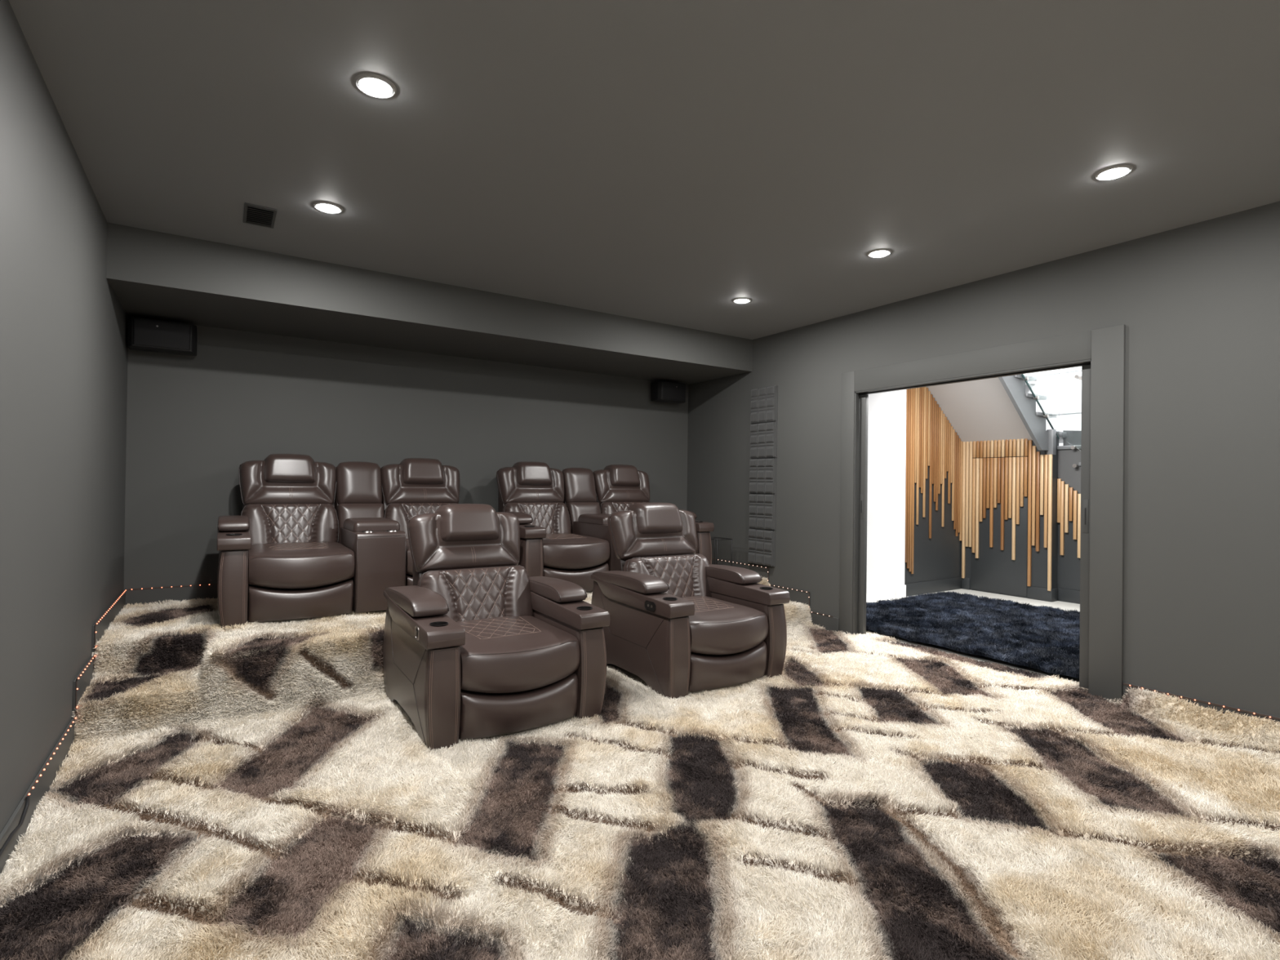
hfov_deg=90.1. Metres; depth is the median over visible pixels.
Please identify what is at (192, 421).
wall
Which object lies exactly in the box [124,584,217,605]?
baseboard
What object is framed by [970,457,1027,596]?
door
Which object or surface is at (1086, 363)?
door track
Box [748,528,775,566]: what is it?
panel
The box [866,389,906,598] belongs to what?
wall
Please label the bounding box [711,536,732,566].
side table
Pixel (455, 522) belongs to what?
pillow
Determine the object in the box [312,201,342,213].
recessed light
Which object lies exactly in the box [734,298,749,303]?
diffuser
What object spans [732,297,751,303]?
recessed light
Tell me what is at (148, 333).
grille
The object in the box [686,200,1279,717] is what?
wall
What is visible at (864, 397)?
door
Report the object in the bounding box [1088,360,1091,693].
trim
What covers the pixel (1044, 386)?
glass balustrade
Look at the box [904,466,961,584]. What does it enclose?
wall
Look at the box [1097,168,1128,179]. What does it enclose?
diffuser
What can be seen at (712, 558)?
led strip
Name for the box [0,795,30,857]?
power cable
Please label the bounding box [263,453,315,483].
pillow
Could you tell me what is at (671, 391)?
grille
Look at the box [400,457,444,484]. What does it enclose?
pillow
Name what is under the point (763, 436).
panel
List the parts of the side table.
leg, leg, rail, leg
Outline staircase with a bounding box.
[926,374,1080,493]
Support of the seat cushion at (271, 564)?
on the loveseat at (309, 539)
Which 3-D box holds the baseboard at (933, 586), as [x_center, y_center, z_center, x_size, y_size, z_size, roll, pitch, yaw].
[3.676,1.357,8.070,1.465,0.152,0.055,1,0,-33]
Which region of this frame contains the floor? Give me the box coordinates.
[866,588,1079,683]
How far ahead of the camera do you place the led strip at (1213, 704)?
3.64 m
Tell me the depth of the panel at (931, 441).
8.06 m
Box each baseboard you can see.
[0,590,125,873]
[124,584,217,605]
[711,559,839,632]
[896,577,961,598]
[961,577,1079,604]
[1122,682,1279,722]
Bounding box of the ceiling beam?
[106,222,752,384]
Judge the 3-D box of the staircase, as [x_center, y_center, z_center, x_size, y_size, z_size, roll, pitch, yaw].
[4.968,-0.406,7.541,2.635,2.348,2.355,1,0,-33]
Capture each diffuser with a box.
[315,204,339,213]
[358,78,392,97]
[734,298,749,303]
[869,250,888,257]
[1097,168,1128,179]
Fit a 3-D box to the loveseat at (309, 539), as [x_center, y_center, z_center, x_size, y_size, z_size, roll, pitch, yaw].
[-2.152,0.385,5.071,2.008,1.180,1.125,1,0,-33]
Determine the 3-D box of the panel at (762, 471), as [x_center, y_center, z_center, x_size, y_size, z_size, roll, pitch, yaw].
[1.276,-0.042,6.660,0.057,0.374,0.360,1,0,-33]
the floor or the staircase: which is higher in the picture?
the staircase
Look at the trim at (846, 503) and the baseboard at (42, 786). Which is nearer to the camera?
the baseboard at (42, 786)
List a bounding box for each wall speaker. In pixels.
[127,316,197,355]
[650,381,685,404]
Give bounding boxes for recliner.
[382,503,609,750]
[591,502,790,698]
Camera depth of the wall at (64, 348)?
2.65 m
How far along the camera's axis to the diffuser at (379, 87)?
2.52 m
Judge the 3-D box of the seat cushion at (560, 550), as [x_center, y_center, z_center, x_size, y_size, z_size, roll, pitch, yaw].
[-0.731,0.641,5.831,0.644,0.261,0.837,1,0,-33]
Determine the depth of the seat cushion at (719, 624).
4.17 m
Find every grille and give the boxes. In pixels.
[133,318,191,350]
[662,382,685,400]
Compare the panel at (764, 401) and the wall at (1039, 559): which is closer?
the panel at (764, 401)
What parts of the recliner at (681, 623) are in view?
arm, arm rail, control frame, control panel, panel, footrest panel, arm, arm rail, panel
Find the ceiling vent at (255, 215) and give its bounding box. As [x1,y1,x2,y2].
[243,202,276,228]
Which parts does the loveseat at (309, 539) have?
panel, arm, arm rail, footrest panel, console lid, footrest panel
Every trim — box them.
[839,371,854,634]
[852,392,858,635]
[854,330,1091,391]
[1088,324,1125,702]
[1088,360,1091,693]
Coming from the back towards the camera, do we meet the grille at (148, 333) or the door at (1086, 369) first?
the grille at (148, 333)
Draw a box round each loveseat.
[217,453,460,627]
[496,461,714,592]
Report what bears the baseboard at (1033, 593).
attached to the wall at (1039, 559)
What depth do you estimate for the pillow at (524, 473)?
6.22 m
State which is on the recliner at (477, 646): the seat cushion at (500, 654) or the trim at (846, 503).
the seat cushion at (500, 654)
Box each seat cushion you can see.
[248,541,354,588]
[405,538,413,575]
[456,615,579,693]
[542,533,609,568]
[681,595,768,654]
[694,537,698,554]
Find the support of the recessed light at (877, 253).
in the ceiling
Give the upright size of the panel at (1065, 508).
0.925 m
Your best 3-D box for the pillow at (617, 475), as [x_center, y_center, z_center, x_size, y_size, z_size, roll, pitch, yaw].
[-0.187,-0.036,6.894,0.389,0.264,0.232,1,0,-33]
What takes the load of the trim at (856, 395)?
attached to the wall at (1197, 304)
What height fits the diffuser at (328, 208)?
0.019 m
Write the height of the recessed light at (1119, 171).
0.019 m
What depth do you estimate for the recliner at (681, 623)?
4.35 m
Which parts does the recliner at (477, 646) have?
control frame, arm, arm rail, panel, footrest panel, arm, arm rail, panel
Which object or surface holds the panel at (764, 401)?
attached to the wall at (1197, 304)
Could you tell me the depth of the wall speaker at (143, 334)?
4.78 m
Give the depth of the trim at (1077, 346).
4.77 m
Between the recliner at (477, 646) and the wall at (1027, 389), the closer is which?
the recliner at (477, 646)
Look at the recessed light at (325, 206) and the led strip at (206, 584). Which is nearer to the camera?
the recessed light at (325, 206)
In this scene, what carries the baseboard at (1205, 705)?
attached to the wall at (1197, 304)
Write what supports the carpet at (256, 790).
on the floor
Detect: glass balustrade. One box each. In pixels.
[1021,368,1059,439]
[1062,366,1081,467]
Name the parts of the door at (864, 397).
latch plate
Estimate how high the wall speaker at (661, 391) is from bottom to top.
0.215 m
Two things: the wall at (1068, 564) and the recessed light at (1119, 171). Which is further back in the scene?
the wall at (1068, 564)
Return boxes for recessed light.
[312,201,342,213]
[354,73,396,97]
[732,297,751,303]
[866,248,892,257]
[1093,164,1133,180]
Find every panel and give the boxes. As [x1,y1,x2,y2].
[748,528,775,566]
[749,457,776,493]
[749,493,776,530]
[750,385,777,423]
[750,421,777,458]
[904,386,962,573]
[961,438,1052,591]
[1057,478,1080,558]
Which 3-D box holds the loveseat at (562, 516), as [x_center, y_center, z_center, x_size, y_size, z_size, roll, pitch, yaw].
[-0.385,0.415,6.230,2.008,1.180,1.125,1,0,-33]
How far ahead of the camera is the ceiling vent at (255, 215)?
3.78 m
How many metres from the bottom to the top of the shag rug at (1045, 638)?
0.024 m
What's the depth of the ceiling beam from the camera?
5.01 m
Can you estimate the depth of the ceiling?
2.84 m
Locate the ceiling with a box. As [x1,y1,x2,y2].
[8,0,1279,339]
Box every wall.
[0,0,128,833]
[123,316,688,590]
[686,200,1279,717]
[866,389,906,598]
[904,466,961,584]
[960,436,1058,598]
[1025,368,1062,445]
[1057,477,1079,591]
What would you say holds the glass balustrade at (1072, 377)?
attached to the staircase
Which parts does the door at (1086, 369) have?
latch plate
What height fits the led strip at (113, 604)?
0.363 m
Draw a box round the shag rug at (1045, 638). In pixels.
[866,591,1079,678]
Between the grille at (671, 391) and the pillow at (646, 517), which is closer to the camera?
the pillow at (646, 517)
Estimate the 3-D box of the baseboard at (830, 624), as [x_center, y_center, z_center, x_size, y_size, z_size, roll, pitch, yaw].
[1.188,1.172,6.803,0.013,0.521,2.305,1,0,-33]
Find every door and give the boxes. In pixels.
[857,394,868,634]
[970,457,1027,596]
[1079,364,1090,688]
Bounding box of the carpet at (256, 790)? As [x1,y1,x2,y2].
[0,575,1279,959]
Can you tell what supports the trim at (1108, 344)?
attached to the wall at (1197, 304)
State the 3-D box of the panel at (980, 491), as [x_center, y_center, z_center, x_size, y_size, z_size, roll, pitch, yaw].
[4.580,0.397,8.021,0.034,1.835,1.085,1,0,-33]
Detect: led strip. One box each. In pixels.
[25,589,125,799]
[125,583,217,590]
[711,558,832,617]
[1123,683,1279,719]
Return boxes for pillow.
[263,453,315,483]
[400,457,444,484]
[435,503,499,541]
[512,461,551,485]
[604,464,639,486]
[627,502,683,533]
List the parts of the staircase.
corner post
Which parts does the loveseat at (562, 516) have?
arm, arm rail, panel, footrest panel, console lid, arm rail, panel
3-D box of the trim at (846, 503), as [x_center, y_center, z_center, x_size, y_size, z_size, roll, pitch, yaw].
[1.875,0.217,5.787,0.005,2.392,0.142,1,0,-33]
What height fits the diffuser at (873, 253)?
0.019 m
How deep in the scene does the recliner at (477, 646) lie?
3.56 m
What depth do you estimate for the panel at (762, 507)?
6.61 m
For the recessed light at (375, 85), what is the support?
in the ceiling
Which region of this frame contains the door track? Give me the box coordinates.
[858,362,1090,395]

